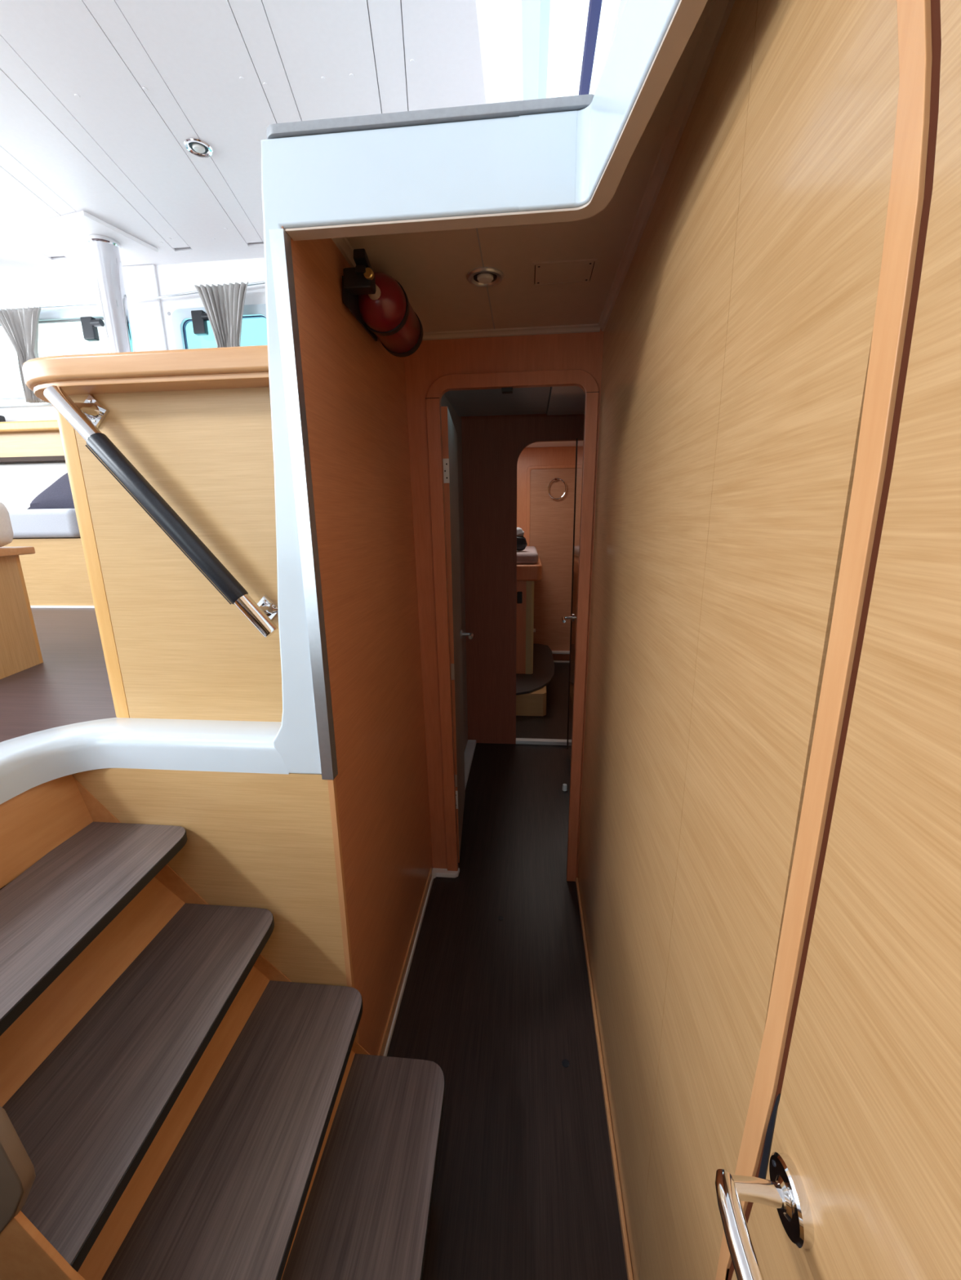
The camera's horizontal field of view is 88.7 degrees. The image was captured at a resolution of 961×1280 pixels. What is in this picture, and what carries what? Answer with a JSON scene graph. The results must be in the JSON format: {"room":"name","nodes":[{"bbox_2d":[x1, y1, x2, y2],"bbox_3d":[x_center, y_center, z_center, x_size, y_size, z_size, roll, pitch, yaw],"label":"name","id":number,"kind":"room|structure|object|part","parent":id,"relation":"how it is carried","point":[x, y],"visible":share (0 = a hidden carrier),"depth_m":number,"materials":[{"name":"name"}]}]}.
{"room":"ship interior","nodes":[
{"label":"ship interior","id":0,"kind":"room"},
{"bbox_2d":[0,608,116,742],"bbox_3d":[-2.146,0.371,0.608,4.820,0.050,5.800,1,14,5],"label":"floor","id":1,"kind":"structure","parent":0,"point":[71,685],"depth_m":1.47,"materials":[{"name":"laminate"}]},
{"bbox_2d":[0,546,43,679],"bbox_3d":[-1.786,-0.086,1.548,0.750,0.390,0.500,1,14,5],"label":"bench","id":2,"kind":"object","parent":1,"relation":"on","point":[20,647],"visible":1,"depth_m":1.57,"materials":[{"name":"brown wood"}]},
{"bbox_2d":[0,502,13,546],"bbox_3d":[-1.801,-0.336,1.428,0.638,0.152,0.342,1,14,5],"label":"seat cushion","id":3,"kind":"object","parent":2,"relation":"on","point":[6,528],"visible":1,"depth_m":1.53,"materials":[{"name":"beige fabric"}]},
{"bbox_3d":[-1.525,-0.099,1.642,0.052,0.365,0.028,1,14,5],"label":"corner post","id":4,"kind":"part","parent":2,"relation":"part of","materials":[{"name":"beige wood"}]},
{"bbox_2d":[0,462,94,608],"bbox_3d":[-3.128,-0.670,3.067,1.980,0.850,0.620,1,14,5],"label":"sofa","id":5,"kind":"object","parent":1,"relation":"on","point":[55,575],"visible":0.27,"depth_m":2.79,"materials":[{"name":"brown wood"}]},
{"bbox_3d":[-3.099,-0.914,3.234,1.960,0.455,0.098,1,14,5],"label":"backrest","id":6,"kind":"part","parent":5,"relation":"part of","materials":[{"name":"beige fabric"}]},
{"bbox_2d":[7,508,80,537],"bbox_3d":[-3.145,-0.700,2.988,1.920,0.155,0.478,1,14,5],"label":"seat cushion","id":7,"kind":"object","parent":5,"relation":"on","point":[40,522],"depth_m":2.69,"materials":[{"name":"grey fabric"}]},
{"bbox_2d":[26,472,75,509],"bbox_3d":[-2.367,-0.892,2.908,0.610,0.233,0.186,1,14,5],"label":"cushion","id":8,"kind":"object","parent":5,"relation":"on","point":[58,495],"visible":0.36,"depth_m":2.85,"materials":[{"name":"grey fabric"}]},
{"bbox_2d":[87,234,135,352],"bbox_3d":[-1.993,-1.188,2.847,0.144,1.930,0.144,1,14,5],"label":"support pole","id":9,"kind":"object","parent":1,"relation":"on","point":[105,250],"visible":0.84,"depth_m":2.64,"materials":[{"name":"silver metal"}]},
{"bbox_2d":[22,345,282,721],"bbox_3d":[-0.616,-0.225,1.261,0.620,0.760,0.570,1,14,5],"label":"partition wall","id":10,"kind":"structure","parent":1,"relation":"on","point":[195,424],"depth_m":1.03,"materials":[{"name":"brown wood"}]},
{"bbox_3d":[-0.850,-0.171,1.126,0.046,0.706,0.100,1,14,5],"label":"corner post","id":11,"kind":"part","parent":10,"relation":"part of","materials":[{"name":"beige wood"}]},
{"bbox_3d":[-0.616,-0.549,1.183,0.611,0.010,0.550,1,14,5],"label":"rim moulding","id":12,"kind":"part","parent":10,"relation":"part of","materials":[{"name":"brown wood"}]},
{"bbox_2d":[43,385,277,637],"bbox_3d":[-0.620,-0.248,0.993,0.406,0.488,0.079,1,14,5],"label":"handrail","id":13,"kind":"object","parent":10,"relation":"attached to","point":[86,417],"visible":1,"depth_m":0.96,"materials":[{"name":"black rubber"}]},
{"bbox_3d":[-0.783,-0.463,0.994,0.066,0.066,0.005,1,14,5],"label":"plate","id":14,"kind":"part","parent":13,"relation":"part of","materials":[{"name":"silver metal"}]},
{"bbox_3d":[-0.461,-0.065,1.059,0.066,0.066,0.005,1,14,5],"label":"plate","id":15,"kind":"part","parent":13,"relation":"part of","materials":[{"name":"silver metal"}]},
{"bbox_2d":[5,768,359,1044],"bbox_3d":[-0.724,0.757,1.201,0.847,0.985,0.032,1,14,5],"label":"wall","id":16,"kind":"structure","parent":0,"point":[272,842],"depth_m":1.10,"materials":[{"name":"brown wood"}]},
{"bbox_2d":[0,717,289,804],"bbox_3d":[-0.742,0.302,0.821,0.627,0.078,0.748,1,14,5],"label":"trim","id":17,"kind":"structure","parent":16,"relation":"attached to","point":[28,762],"depth_m":1.05,"materials":[{"name":"white plastic"}]},
{"bbox_2d":[261,115,519,774],"bbox_3d":[-0.168,-0.256,0.904,0.550,1.109,0.032,1,14,5],"label":"trim","id":18,"kind":"structure","parent":16,"relation":"on","point":[464,167],"depth_m":0.78,"materials":[{"name":"white plastic"}]},
{"bbox_2d":[0,0,485,275],"bbox_3d":[-2.183,-1.554,0.147,5.245,0.052,5.800,1,14,5],"label":"ceiling","id":19,"kind":"structure","parent":0,"point":[100,100],"depth_m":1.77,"materials":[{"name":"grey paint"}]},
{"bbox_3d":[-2.387,-1.542,0.103,1.367,0.011,5.570,1,14,5],"label":"panel","id":20,"kind":"part","parent":19,"relation":"part of","materials":[{"name":"white plastic"}]},
{"bbox_3d":[-2.166,-1.536,0.067,1.122,0.011,5.540,1,14,5],"label":"panel","id":21,"kind":"part","parent":19,"relation":"part of","materials":[{"name":"white plastic"}]},
{"bbox_3d":[-1.808,-1.533,0.033,0.095,0.011,5.652,-2,14,-5],"label":"panel","id":22,"kind":"part","parent":19,"relation":"part of","materials":[{"name":"white plastic"}]},
{"bbox_3d":[-1.989,-1.538,0.065,1.287,0.011,5.570,1,14,5],"label":"panel","id":23,"kind":"part","parent":19,"relation":"part of","materials":[{"name":"white plastic"}]},
{"bbox_3d":[-1.611,-1.534,0.029,1.325,0.011,5.570,1,14,5],"label":"panel","id":24,"kind":"part","parent":19,"relation":"part of","materials":[{"name":"white plastic"}]},
{"bbox_3d":[-1.411,-1.529,-0.005,1.124,0.011,5.540,1,14,5],"label":"panel","id":25,"kind":"part","parent":19,"relation":"part of","materials":[{"name":"white plastic"}]},
{"bbox_3d":[-1.973,-2.128,2.592,0.340,0.022,0.400,1,14,5],"label":"mast plate","id":26,"kind":"part","parent":19,"relation":"part of","materials":[{"name":"white plastic"}]},
{"bbox_3d":[-1.197,-1.530,-0.011,1.357,0.011,5.570,1,14,5],"label":"panel","id":27,"kind":"part","parent":19,"relation":"part of","materials":[{"name":"white plastic"}]},
{"bbox_3d":[-2.116,-2.214,2.881,4.500,0.009,0.166,1,14,5],"label":"margin panel","id":28,"kind":"part","parent":19,"relation":"part of","materials":[{"name":"white plastic"}]},
{"bbox_3d":[-0.984,-1.525,-0.045,1.117,0.011,5.540,1,14,5],"label":"panel","id":29,"kind":"part","parent":19,"relation":"part of","materials":[{"name":"white plastic"}]},
{"bbox_3d":[-0.772,-1.526,-0.051,0.326,0.011,5.725,-2,14,-5],"label":"panel","id":30,"kind":"part","parent":19,"relation":"part of","materials":[{"name":"white plastic"}]},
{"bbox_2d":[183,137,213,157],"bbox_3d":[-1.148,-2.004,2.004,0.104,0.012,0.104,1,14,5],"label":"recessed light","id":31,"kind":"object","parent":19,"relation":"in","point":[197,147],"visible":1,"depth_m":2.00,"materials":[{"name":"silver metal"}]},
{"bbox_3d":[-0.554,-1.521,-0.086,0.095,0.011,5.652,-2,14,-5],"label":"panel","id":32,"kind":"part","parent":19,"relation":"part of","materials":[{"name":"white plastic"}]},
{"bbox_3d":[-0.349,-1.522,-0.091,0.306,0.011,5.721,-2,14,-5],"label":"panel","id":33,"kind":"part","parent":19,"relation":"part of","materials":[{"name":"white plastic"}]},
{"bbox_3d":[-0.141,-1.517,-0.126,0.096,0.011,5.652,-2,14,-5],"label":"panel","id":34,"kind":"part","parent":19,"relation":"part of","materials":[{"name":"white plastic"}]},
{"bbox_3d":[-0.156,-1.519,-0.116,0.578,0.011,5.647,-1,14,0],"label":"panel","id":35,"kind":"part","parent":19,"relation":"part of","materials":[{"name":"white plastic"}]},
{"bbox_2d":[0,257,584,743],"bbox_3d":[-1.607,-0.773,3.261,5.570,3.020,0.070,1,14,5],"label":"wall","id":36,"kind":"structure","parent":0,"point":[492,446],"depth_m":3.03,"materials":[{"name":"white paint"}]},
{"bbox_2d":[0,419,65,462],"bbox_3d":[-3.117,-1.238,3.120,1.980,0.220,0.230,1,14,5],"label":"shelf","id":37,"kind":"object","parent":36,"relation":"attached to","point":[33,441],"visible":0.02,"depth_m":3.04,"materials":[{"name":"brown wood"}]},
{"bbox_2d":[0,415,5,422],"bbox_3d":[-3.127,-1.388,3.131,0.155,0.084,0.080,1,14,5],"label":"shelf box","id":38,"kind":"object","parent":37,"relation":"on","point":[2,417],"visible":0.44,"depth_m":3.14,"materials":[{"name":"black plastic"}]},
{"bbox_2d":[0,302,104,407],"bbox_3d":[-3.029,-1.768,3.100,1.750,0.546,0.075,1,14,5],"label":"window","id":39,"kind":"structure","parent":36,"relation":"in","point":[90,317],"depth_m":2.99,"materials":[{"name":"grey"}]},
{"bbox_2d":[0,306,47,403],"bbox_3d":[-2.770,-1.732,3.003,0.334,0.517,0.053,1,14,5],"label":"curtain","id":40,"kind":"object","parent":39,"relation":"hanging from","point":[20,326],"visible":0.6,"depth_m":2.96,"materials":[{"name":"fabric"}]},
{"bbox_3d":[-3.035,-2.021,3.010,1.750,0.012,0.012,1,14,5],"label":"curtain rail","id":41,"kind":"part","parent":39,"relation":"part of","materials":[{"name":"white plastic"}]},
{"bbox_3d":[-2.321,-1.919,2.976,0.060,0.040,0.040,1,14,5],"label":"latch knob","id":42,"kind":"part","parent":39,"relation":"part of","materials":[{"name":"black plastic"}]},
{"bbox_2d":[122,264,167,351],"bbox_3d":[-2.033,-1.861,2.996,0.230,0.730,0.015,1,14,5],"label":"trim","id":43,"kind":"structure","parent":36,"relation":"attached to","point":[140,281],"depth_m":2.96,"materials":[{"name":"white plastic"}]},
{"bbox_2d":[127,280,265,302],"bbox_3d":[-1.641,-2.037,2.871,0.951,0.072,0.012,1,14,5],"label":"rail","id":44,"kind":"object","parent":36,"relation":"attached to","point":[264,282],"visible":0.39,"depth_m":2.89,"materials":[{"name":"metal"}]},
{"bbox_2d":[167,303,266,349],"bbox_3d":[-1.533,-1.731,2.963,0.676,0.500,0.075,1,14,5],"label":"window","id":45,"kind":"structure","parent":36,"relation":"in","point":[180,317],"depth_m":2.92,"materials":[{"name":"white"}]},
{"bbox_3d":[-1.614,-1.912,2.909,0.060,0.040,0.040,1,14,5],"label":"latch knob","id":46,"kind":"part","parent":45,"relation":"part of","materials":[{"name":"black plastic"}]},
{"bbox_2d":[194,281,248,347],"bbox_3d":[-1.462,-1.744,2.862,0.324,0.571,0.052,1,14,5],"label":"curtain","id":47,"kind":"object","parent":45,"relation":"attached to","point":[224,305],"visible":0.56,"depth_m":2.82,"materials":[{"name":"fabric"}]},
{"bbox_2d":[515,737,566,745],"bbox_3d":[0.448,0.705,3.400,0.407,0.027,0.045,1,14,5],"label":"trim","id":48,"kind":"structure","parent":36,"relation":"attached to","point":[518,740],"depth_m":3.39,"materials":[{"name":"white plastic"}]},
{"bbox_2d":[0,660,627,1279],"bbox_3d":[-1.735,1.120,1.938,5.800,0.042,8.300,1,14,5],"label":"floor","id":49,"kind":"structure","parent":0,"point":[496,993],"depth_m":1.47,"materials":[{"name":"brown laminate"}]},
{"bbox_2d":[0,774,444,1279],"bbox_3d":[-0.527,0.770,0.848,0.866,1.120,0.622,1,14,5],"label":"staircase","id":50,"kind":"structure","parent":49,"relation":"on","point":[175,1105],"depth_m":0.88,"materials":[{"name":"black wood"}]},
{"bbox_3d":[-0.678,0.863,0.619,0.590,1.050,0.008,1,14,5],"label":"panel","id":51,"kind":"part","parent":50,"relation":"part of","materials":[{"name":"orange wood"}]},
{"bbox_2d":[515,643,554,715],"bbox_3d":[-0.041,0.327,4.609,1.452,0.211,1.640,1,14,5],"label":"step","id":52,"kind":"structure","parent":49,"relation":"on","point":[531,689],"depth_m":4.00,"materials":[{"name":"brown wood"}]},
{"bbox_2d":[515,546,542,674],"bbox_3d":[-0.094,-0.340,4.711,1.316,1.038,1.180,1,14,5],"label":"cabinet","id":53,"kind":"object","parent":52,"relation":"on","point":[529,566],"visible":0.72,"depth_m":4.14,"materials":[{"name":"beige wood"}]},
{"bbox_2d":[516,527,527,551],"bbox_3d":[0.303,-0.853,4.156,0.171,0.196,0.159,-2,14,-6],"label":"bag","id":54,"kind":"object","parent":53,"relation":"on","point":[522,544],"visible":0.51,"depth_m":4.10,"materials":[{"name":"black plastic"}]},
{"bbox_2d":[516,527,524,536],"bbox_3d":[0.302,-0.898,4.146,0.115,0.104,0.123,-3,14,-7],"label":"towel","id":55,"kind":"object","parent":54,"relation":"hanging from","point":[520,532],"depth_m":4.09,"materials":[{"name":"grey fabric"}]},
{"bbox_3d":[-0.110,-0.800,4.607,1.275,0.094,1.130,1,14,5],"label":"mattress","id":56,"kind":"part","parent":53,"relation":"part of","materials":[{"name":"fabric"}]},
{"bbox_2d":[562,783,567,791],"bbox_3d":[0.482,0.841,2.812,0.028,0.037,0.028,1,14,5],"label":"door stop","id":57,"kind":"object","parent":49,"relation":"on","point":[564,785],"visible":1,"depth_m":2.80,"materials":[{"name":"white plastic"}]},
{"bbox_2d":[281,226,467,1055],"bbox_3d":[-0.234,-0.070,2.101,0.056,2.160,2.246,1,14,5],"label":"wall","id":58,"kind":"structure","parent":0,"point":[354,389],"depth_m":1.27,"materials":[{"name":"brown wood"}]},
{"bbox_2d":[268,228,337,779],"bbox_3d":[-0.326,-0.191,0.928,0.024,0.990,0.026,1,14,5],"label":"trim","id":59,"kind":"structure","parent":58,"relation":"attached to","point":[280,241],"depth_m":0.90,"materials":[{"name":"metal"}]},
{"bbox_2d":[331,237,355,266],"bbox_3d":[-0.275,-0.870,1.188,0.020,0.016,0.785,1,14,5],"label":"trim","id":60,"kind":"structure","parent":58,"relation":"attached to","point":[343,244],"depth_m":1.05,"materials":[{"name":"brown wood"}]},
{"bbox_2d":[342,248,422,356],"bbox_3d":[-0.226,-0.782,1.162,0.122,0.118,0.309,1,14,5],"label":"fire extinguisher","id":61,"kind":"object","parent":58,"relation":"attached to","point":[378,301],"visible":1,"depth_m":1.10,"materials":[{"name":"red metal"}]},
{"bbox_3d":[-0.246,-0.767,1.034,0.022,0.022,0.046,1,14,5],"label":"lever","id":62,"kind":"part","parent":61,"relation":"part of","materials":[{"name":"black plastic"}]},
{"bbox_3d":[-0.246,-0.789,1.028,0.026,0.032,0.048,1,14,5],"label":"lever","id":63,"kind":"part","parent":61,"relation":"part of","materials":[{"name":"black plastic"}]},
{"bbox_2d":[377,867,459,1056],"bbox_3d":[-0.195,1.102,1.713,0.119,0.062,0.937,1,14,5],"label":"baseboard","id":64,"kind":"structure","parent":58,"relation":"attached to","point":[391,1015],"depth_m":1.69,"materials":[{"name":"brown wood"}]},
{"bbox_2d":[464,739,475,787],"bbox_3d":[-0.117,0.851,2.821,0.060,0.030,1.240,1,14,5],"label":"baseboard","id":65,"kind":"structure","parent":58,"relation":"attached to","point":[471,744],"depth_m":3.17,"materials":[{"name":"white plastic"}]},
{"bbox_2d":[475,0,523,103],"bbox_3d":[-0.077,-1.416,0.001,0.182,0.285,5.650,1,14,5],"label":"window","id":66,"kind":"structure","parent":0,"point":[499,21],"depth_m":1.46,"materials":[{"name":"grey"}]},
{"bbox_2d":[404,328,603,877],"bbox_3d":[0.085,0.029,1.844,0.629,2.080,0.132,1,14,5],"label":"wall","id":67,"kind":"structure","parent":0,"point":[433,359],"depth_m":1.63,"materials":[{"name":"brown wood"}]},
{"bbox_2d":[422,323,599,340],"bbox_3d":[0.065,-0.957,1.530,0.605,0.016,0.020,1,14,5],"label":"trim","id":68,"kind":"structure","parent":67,"relation":"attached to","point":[580,328],"depth_m":1.53,"materials":[{"name":"brown wood"}]},
{"bbox_2d":[426,368,598,881],"bbox_3d":[0.115,0.086,1.855,0.556,1.962,0.141,1,14,5],"label":"door frame","id":69,"kind":"structure","parent":67,"relation":"in","point":[506,381],"depth_m":1.73,"materials":[{"name":"brown wood"}]},
{"bbox_2d":[440,406,473,862],"bbox_3d":[-0.105,0.014,2.237,0.103,1.870,0.573,1,14,5],"label":"open door","id":70,"kind":"structure","parent":69,"relation":"attached to","point":[449,435],"depth_m":2.06,"materials":[{"name":"brown wood"}]},
{"bbox_3d":[-0.068,-0.021,2.427,0.066,0.021,0.068,1,14,5],"label":"lever","id":71,"kind":"part","parent":70,"relation":"part of","materials":[{"name":"metal"}]},
{"bbox_2d":[346,0,711,332],"bbox_3d":[-0.112,-0.500,-0.420,0.684,0.013,4.200,1,14,5],"label":"ceiling","id":72,"kind":"structure","parent":0,"point":[432,268],"depth_m":1.11,"materials":[{"name":"grey"}]},
{"bbox_2d":[266,93,594,416],"bbox_3d":[0.017,-1.048,1.785,0.517,0.014,2.152,1,14,5],"label":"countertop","id":73,"kind":"structure","parent":72,"relation":"on","point":[522,401],"depth_m":0.76,"materials":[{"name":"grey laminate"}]},
{"bbox_2d":[466,266,503,287],"bbox_3d":[0.011,-0.878,1.194,0.090,0.012,0.090,1,14,5],"label":"recessed light","id":74,"kind":"object","parent":72,"relation":"in","point":[485,277],"visible":1,"depth_m":1.18,"materials":[{"name":"metal"}]},
{"bbox_2d":[532,258,597,285],"bbox_3d":[0.199,-0.882,1.180,0.148,0.005,0.110,1,14,5],"label":"access hatch","id":75,"kind":"object","parent":72,"relation":"attached to","point":[575,271],"visible":1,"depth_m":1.18,"materials":[{"name":"brown"}]},
{"bbox_2d":[516,446,575,660],"bbox_3d":[0.281,-0.878,5.242,2.150,2.250,0.050,1,14,5],"label":"wall","id":76,"kind":"structure","parent":0,"point":[553,455],"depth_m":4.97,"materials":[{"name":"brown wood"}]},
{"bbox_2d":[526,464,575,662],"bbox_3d":[0.877,-0.756,5.142,0.800,2.045,0.091,1,14,5],"label":"door","id":77,"kind":"structure","parent":76,"relation":"in","point":[549,521],"depth_m":5.13,"materials":[{"name":"brown wood"}]},
{"bbox_2d":[547,477,566,499],"bbox_3d":[0.774,-1.532,4.975,0.190,0.213,0.045,1,14,5],"label":"towel ring","id":78,"kind":"object","parent":77,"relation":"attached to","point":[555,479],"visible":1,"depth_m":4.96,"materials":[{"name":"silver metal"}]},
{"bbox_2d":[525,440,576,447],"bbox_3d":[0.171,-1.721,4.006,2.150,0.030,2.210,1,14,5],"label":"ceiling","id":79,"kind":"structure","parent":0,"point":[563,443],"depth_m":4.76,"materials":[{"name":"brown wood"}]},
{"bbox_2d":[577,0,899,1279],"bbox_3d":[0.357,0.175,1.189,0.040,2.094,1.514,1,14,5],"label":"wall","id":80,"kind":"structure","parent":0,"point":[738,331],"depth_m":0.58,"materials":[{"name":"brown wood"}]},
{"bbox_2d":[518,0,679,211],"bbox_3d":[0.120,-0.440,-0.456,0.164,0.122,2.544,0,14,1],"label":"trim","id":81,"kind":"structure","parent":80,"relation":"attached to","point":[563,157],"depth_m":0.72,"materials":[{"name":"white plastic"}]},
{"bbox_2d":[575,877,633,1279],"bbox_3d":[0.343,1.189,1.406,0.010,0.022,1.430,1,14,5],"label":"baseboard","id":82,"kind":"structure","parent":80,"relation":"attached to","point":[621,1214],"depth_m":1.26,"materials":[{"name":"brown wood"}]},
{"bbox_2d":[598,0,735,331],"bbox_3d":[0.217,-0.580,-0.048,0.020,0.016,3.220,1,14,5],"label":"trim","id":83,"kind":"structure","parent":80,"relation":"attached to","point":[719,11],"depth_m":0.74,"materials":[{"name":"brown wood"}]},
{"bbox_3d":[0.352,0.149,1.307,0.006,2.090,1.214,1,14,5],"label":"panel","id":84,"kind":"part","parent":80,"relation":"part of","materials":[{"name":"brown wood"}]},
{"bbox_2d":[715,0,960,1279],"bbox_3d":[0.213,0.541,0.079,0.100,1.905,1.040,1,14,5],"label":"door","id":85,"kind":"structure","parent":80,"relation":"in","point":[857,1079],"depth_m":0.31,"materials":[{"name":"brown wood"}]},
{"bbox_3d":[0.200,0.477,0.352,0.021,0.024,0.148,0,14,4],"label":"lever","id":86,"kind":"part","parent":85,"relation":"part of","materials":[{"name":"silver metal"}]},
{"bbox_3d":[0.225,0.476,0.357,0.069,0.053,0.163,1,14,5],"label":"lever handle","id":87,"kind":"part","parent":85,"relation":"part of","materials":[{"name":"silver metal"}]},
{"bbox_3d":[0.269,0.458,0.452,0.010,0.121,0.010,1,14,5],"label":"strike plate","id":88,"kind":"part","parent":85,"relation":"part of","materials":[{"name":"black plastic"}]},
{"bbox_3d":[-0.235,0.823,-1.463,0.725,2.090,0.060,1,14,5],"label":"wall","id":89,"kind":"structure","parent":0,"visible":0},
{"bbox_2d":[284,0,707,240],"bbox_3d":[0.099,-0.390,-0.391,0.503,0.004,2.606,-3,14,-7],"label":"trim","id":90,"kind":"structure","parent":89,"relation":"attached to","point":[687,13],"depth_m":0.71,"materials":[{"name":"brown wood"}]},
{"bbox_3d":[0.186,0.675,-0.878,0.020,2.094,2.820,1,14,5],"label":"wall","id":91,"kind":"structure","parent":0,"visible":0},
{"bbox_2d":[546,0,627,415],"bbox_3d":[0.311,-0.766,0.560,0.302,0.031,4.700,1,14,5],"label":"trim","id":92,"kind":"structure","parent":91,"relation":"attached to","point":[562,400],"depth_m":2.44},
{"bbox_3d":[0.593,-0.176,2.499,0.035,2.160,1.270,1,14,5],"label":"wall","id":93,"kind":"structure","parent":0,"visible":0},
{"bbox_2d":[561,427,583,765],"bbox_3d":[0.509,-0.136,2.708,0.093,1.925,0.680,1,14,5],"label":"open door","id":94,"kind":"structure","parent":93,"relation":"in","point":[579,447],"depth_m":2.86,"materials":[{"name":"brown wood"}]},
{"bbox_3d":[0.515,-0.121,2.900,0.069,0.020,0.107,1,14,5],"label":"lever","id":95,"kind":"part","parent":94,"relation":"part of","materials":[{"name":"silver metal"}]},
{"bbox_3d":[0.075,-0.708,-1.026,0.369,0.615,3.560,1,14,5],"label":"wall","id":96,"kind":"structure","parent":0,"visible":0},
{"bbox_2d":[521,0,602,100],"bbox_3d":[0.307,-1.290,1.369,0.384,0.620,1.390,1,14,5],"label":"window","id":97,"kind":"structure","parent":96,"relation":"in","point":[535,14],"depth_m":1.17,"materials":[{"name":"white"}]}
]}

